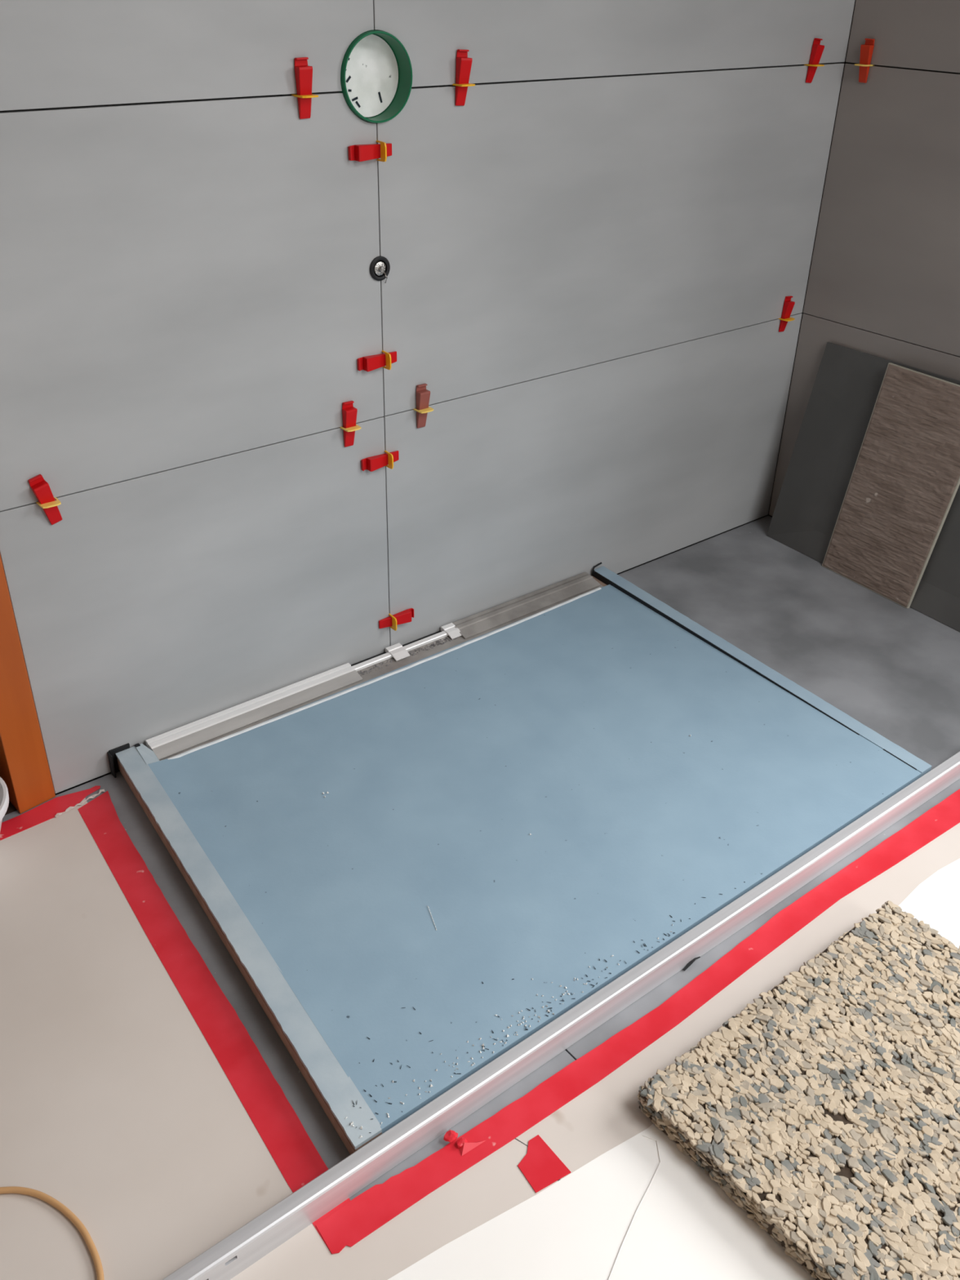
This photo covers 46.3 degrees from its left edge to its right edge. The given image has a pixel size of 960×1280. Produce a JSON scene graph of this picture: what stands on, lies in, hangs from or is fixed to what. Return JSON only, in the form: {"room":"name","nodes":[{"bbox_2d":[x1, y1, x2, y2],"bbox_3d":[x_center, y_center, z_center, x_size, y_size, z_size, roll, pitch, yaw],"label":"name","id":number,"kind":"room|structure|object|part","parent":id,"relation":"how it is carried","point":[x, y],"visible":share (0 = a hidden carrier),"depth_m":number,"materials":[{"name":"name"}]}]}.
{"room":"bathroom under renovation","nodes":[
{"label":"bathroom under renovation","id":0,"kind":"room"},
{"bbox_2d":[0,0,854,793],"bbox_3d":[0.056,-1.194,2.204,2.346,2.550,0.200,-22,38,-33],"label":"wall","id":1,"kind":"structure","parent":0,"point":[594,256],"depth_m":2.19,"materials":[{"name":"tile"}]},
{"bbox_2d":[0,555,55,813],"bbox_3d":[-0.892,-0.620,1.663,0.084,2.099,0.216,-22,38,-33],"label":"door","id":2,"kind":"structure","parent":1,"relation":"in","point":[24,770],"depth_m":2.05,"materials":[{"name":"orange wood"}]},
{"bbox_2d":[28,474,62,524],"bbox_3d":[-0.734,-0.235,1.902,0.043,0.095,0.036,-22,38,-33],"label":"clip","id":3,"kind":"object","parent":1,"relation":"attached to","point":[42,490],"visible":1,"depth_m":1.89,"materials":[{"name":"red plastic"}]},
{"bbox_2d":[291,57,318,119],"bbox_3d":[-0.293,-0.923,1.880,0.034,0.093,0.036,-22,38,-33],"label":"clip","id":4,"kind":"object","parent":1,"relation":"attached to","point":[303,72],"visible":1,"depth_m":1.87,"materials":[{"name":"red plastic"}]},
{"bbox_2d":[339,400,360,447],"bbox_3d":[-0.258,-0.427,2.229,0.034,0.093,0.036,-22,38,-33],"label":"clip","id":5,"kind":"object","parent":1,"relation":"attached to","point":[349,412],"visible":1,"depth_m":2.22,"materials":[{"name":"red plastic"}]},
{"bbox_2d":[347,140,391,161],"bbox_3d":[-0.192,-0.873,2.007,0.093,0.034,0.036,-22,38,-33],"label":"clip","id":6,"kind":"object","parent":1,"relation":"attached to","point":[360,153],"visible":1,"depth_m":2.00,"materials":[{"name":"red plastic"}]},
{"bbox_2d":[338,29,412,123],"bbox_3d":[-0.193,-0.991,1.973,0.145,0.145,0.054,-22,38,-33],"label":"clock","id":7,"kind":"object","parent":1,"relation":"attached to","point":[376,70],"visible":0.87,"depth_m":1.99,"materials":[{"name":"green plastic"}]},
{"bbox_2d":[357,350,396,371],"bbox_3d":[-0.198,-0.548,2.208,0.093,0.034,0.036,-22,38,-33],"label":"clip","id":8,"kind":"object","parent":1,"relation":"attached to","point":[367,363],"visible":1,"depth_m":2.20,"materials":[{"name":"red plastic"}]},
{"bbox_2d":[360,449,399,471],"bbox_3d":[-0.202,-0.369,2.318,0.093,0.034,0.036,-22,38,-33],"label":"clip","id":9,"kind":"object","parent":1,"relation":"attached to","point":[371,464],"visible":1,"depth_m":2.31,"materials":[{"name":"red plastic"}]},
{"bbox_2d":[369,256,390,283],"bbox_3d":[-0.194,-0.705,2.135,0.045,0.051,0.029,-22,38,-33],"label":"outlet","id":10,"kind":"object","parent":1,"relation":"attached to","point":[380,267],"visible":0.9,"depth_m":2.12,"materials":[{"name":"black rubber"}]},
{"bbox_2d":[377,266,383,271],"bbox_3d":[-0.187,-0.703,2.125,0.012,0.010,0.006,-22,38,-33],"label":"socket","id":11,"kind":"object","parent":10,"relation":"attached to","point":[380,268],"depth_m":2.12,"materials":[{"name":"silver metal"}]},
{"bbox_2d":[378,608,413,631],"bbox_3d":[-0.186,-0.046,2.539,0.093,0.034,0.036,-22,38,-33],"label":"clip","id":12,"kind":"object","parent":1,"relation":"attached to","point":[404,616],"visible":1,"depth_m":2.53,"materials":[{"name":"red plastic"}]},
{"bbox_2d":[413,383,433,428],"bbox_3d":[-0.118,-0.483,2.325,0.034,0.093,0.036,-22,38,-33],"label":"clip","id":13,"kind":"object","parent":1,"relation":"attached to","point":[423,395],"visible":1,"depth_m":2.32,"materials":[{"name":"red plastic"}]},
{"bbox_2d":[452,48,475,105],"bbox_3d":[-0.030,-1.031,2.058,0.034,0.094,0.036,-22,38,-33],"label":"clip","id":14,"kind":"object","parent":1,"relation":"attached to","point":[464,64],"visible":1,"depth_m":2.05,"materials":[{"name":"red plastic"}]},
{"bbox_2d":[777,295,795,332],"bbox_3d":[0.810,-0.858,2.960,0.034,0.094,0.036,-22,38,-33],"label":"clip","id":15,"kind":"object","parent":1,"relation":"attached to","point":[788,305],"visible":1,"depth_m":2.95,"materials":[{"name":"red plastic"}]},
{"bbox_2d":[804,37,824,82],"bbox_3d":[0.783,-1.352,2.621,0.034,0.094,0.036,-22,38,-33],"label":"clip","id":16,"kind":"object","parent":1,"relation":"attached to","point":[817,50],"visible":1,"depth_m":2.62,"materials":[{"name":"red plastic"}]},
{"bbox_2d":[1,513,959,1200],"bbox_3d":[0.198,0.734,1.632,4.066,0.130,4.750,-22,38,-33],"label":"floor","id":17,"kind":"structure","parent":0,"point":[894,668],"depth_m":2.59,"materials":[{"name":"grey concrete"}]},
{"bbox_2d":[0,786,105,839],"bbox_3d":[-0.815,0.323,2.131,0.210,0.004,0.061,-26,41,-37],"label":"tape","id":18,"kind":"object","parent":17,"relation":"on","point":[47,811],"depth_m":2.13,"materials":[{"name":"red plastic"}]},
{"bbox_3d":[-0.764,0.312,2.149,0.011,0.003,0.108,25,39,33],"label":"foil strip","id":19,"kind":"part","parent":18,"relation":"part of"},
{"bbox_2d":[77,791,350,1253],"bbox_3d":[-0.461,0.537,1.801,0.067,0.002,1.051,-18,37,-29],"label":"tape","id":20,"kind":"object","parent":17,"relation":"on","point":[298,1160],"visible":0.96,"depth_m":1.74,"materials":[{"name":"red plastic"}]},
{"bbox_2d":[0,798,557,1279],"bbox_3d":[-0.472,0.842,1.304,1.198,0.001,1.960,-22,38,-33],"label":"paper","id":21,"kind":"object","parent":17,"relation":"on","point":[116,1107],"visible":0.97,"depth_m":1.57,"materials":[{"name":"beige paper"}]},
{"bbox_2d":[0,777,8,831],"bbox_3d":[-0.953,0.341,1.982,0.247,0.120,0.247,-22,38,-33],"label":"tub","id":22,"kind":"object","parent":21,"relation":"on","point":[4,796],"visible":1,"depth_m":1.98,"materials":[{"name":"white plastic"}]},
{"bbox_2d":[0,1186,104,1279],"bbox_3d":[-0.623,0.765,1.416,0.498,0.008,0.189,23,38,31],"label":"cable","id":23,"kind":"object","parent":21,"relation":"on","point":[50,1200],"visible":1,"depth_m":1.45,"materials":[{"name":"brown plastic"}]},
{"bbox_2d":[106,562,932,1155],"bbox_3d":[0.074,0.254,2.228,1.428,0.060,1.018,-22,38,-33],"label":"shower tray","id":24,"kind":"object","parent":17,"relation":"on","point":[412,873],"depth_m":2.07,"materials":[{"name":"blue plastic"}]},
{"bbox_3d":[-0.710,0.239,2.226,0.046,0.056,0.019,-22,38,-33],"label":"sealing strip","id":25,"kind":"part","parent":24,"relation":"part of","materials":[{"name":"black rubber"}]},
{"bbox_2d":[134,572,604,764],"bbox_3d":[-0.183,0.041,2.541,1.237,0.021,0.086,-22,38,-33],"label":"channel","id":26,"kind":"object","parent":24,"relation":"on","point":[253,713],"visible":1,"depth_m":2.48,"materials":[{"name":"metal"}]},
{"bbox_3d":[-0.171,0.020,2.574,0.286,0.009,0.015,-22,38,-33],"label":"rail","id":27,"kind":"part","parent":26,"relation":"part of","materials":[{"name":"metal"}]},
{"bbox_3d":[0.303,-0.189,2.915,0.011,0.016,0.039,20,36,27],"label":"sealing strip","id":28,"kind":"part","parent":24,"relation":"part of","materials":[{"name":"black rubber"}]},
{"bbox_2d":[162,751,959,1279],"bbox_3d":[0.370,0.493,1.858,2.030,0.049,0.024,-22,38,-33],"label":"bar","id":29,"kind":"object","parent":17,"relation":"on","point":[257,1238],"visible":1,"depth_m":1.64,"materials":[{"name":"metal"}]},
{"bbox_2d":[315,789,959,1254],"bbox_3d":[0.504,0.496,1.901,1.776,0.001,0.064,-21,38,-32],"label":"tape","id":30,"kind":"object","parent":17,"relation":"on","point":[371,1210],"visible":1,"depth_m":1.69,"materials":[{"name":"red plastic"}]},
{"bbox_2d":[443,1129,485,1155],"bbox_3d":[-0.022,0.689,1.553,0.050,0.019,0.037,-22,38,-33],"label":"scrap","id":31,"kind":"object","parent":30,"relation":"on","point":[451,1136],"visible":1,"depth_m":1.55,"materials":[{"name":"red plastic"}]},
{"bbox_2d":[387,858,959,1279],"bbox_3d":[1.127,0.779,1.467,2.085,0.001,1.437,-22,38,-33],"label":"sheet","id":32,"kind":"object","parent":17,"relation":"on","point":[576,1228],"visible":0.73,"depth_m":1.46,"materials":[{"name":"white paper"}]},
{"bbox_2d":[608,912,959,1279],"bbox_3d":[0.681,0.840,1.347,1.050,0.002,0.983,-22,38,-33],"label":"sheet","id":33,"kind":"object","parent":32,"relation":"on","point":[684,1226],"visible":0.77,"depth_m":1.45,"materials":[{"name":"white paper"}]},
{"bbox_2d":[683,956,700,971],"bbox_3d":[0.346,0.528,1.836,0.038,0.008,0.006,-22,38,-33],"label":"flake","id":34,"kind":"object","parent":17,"relation":"on","point":[692,961],"visible":1,"depth_m":1.83,"materials":[{"name":"black rubber"}]},
{"bbox_2d":[515,822,959,1180],"bbox_3d":[0.672,0.484,1.930,1.514,0.001,0.164,-22,38,-33],"label":"paper","id":35,"kind":"object","parent":17,"relation":"on","point":[607,1114],"visible":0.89,"depth_m":1.74,"materials":[{"name":"beige paper"}]},
{"bbox_2d":[517,1134,571,1193],"bbox_3d":[0.080,0.715,1.529,0.059,0.001,0.071,-22,38,-33],"label":"tape","id":36,"kind":"object","parent":35,"relation":"on","point":[541,1167],"visible":1,"depth_m":1.53,"materials":[{"name":"red plastic"}]},
{"bbox_2d":[637,900,959,1279],"bbox_3d":[0.690,0.710,1.508,0.624,0.052,0.762,-22,38,-33],"label":"foam slab","id":37,"kind":"object","parent":17,"relation":"on","point":[826,1109],"visible":1,"depth_m":1.56,"materials":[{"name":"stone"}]},
{"bbox_2d":[766,342,959,631],"bbox_3d":[1.198,-0.295,2.700,0.181,0.546,1.150,-22,38,-33],"label":"tile","id":38,"kind":"structure","parent":17,"relation":"on","point":[848,381],"depth_m":2.98,"materials":[{"name":"grey tile"}]},
{"bbox_2d":[822,362,959,608],"bbox_3d":[1.067,-0.385,2.839,0.114,0.549,0.297,-19,37,-30],"label":"leaning board","id":39,"kind":"object","parent":17,"relation":"on","point":[904,482],"visible":1,"depth_m":2.83,"materials":[{"name":"beige wood"}]},
{"bbox_2d":[768,0,959,515],"bbox_3d":[2.083,-0.753,1.563,0.260,2.550,3.561,-22,38,-33],"label":"wall","id":40,"kind":"structure","parent":0,"point":[883,281],"depth_m":2.72,"materials":[{"name":"tile"}]},
{"bbox_2d":[854,38,875,82],"bbox_3d":[0.909,-1.369,2.652,0.036,0.093,0.034,-22,38,-33],"label":"clip","id":41,"kind":"object","parent":40,"relation":"attached to","point":[866,49],"visible":1,"depth_m":2.65,"materials":[{"name":"red plastic"}]}
]}

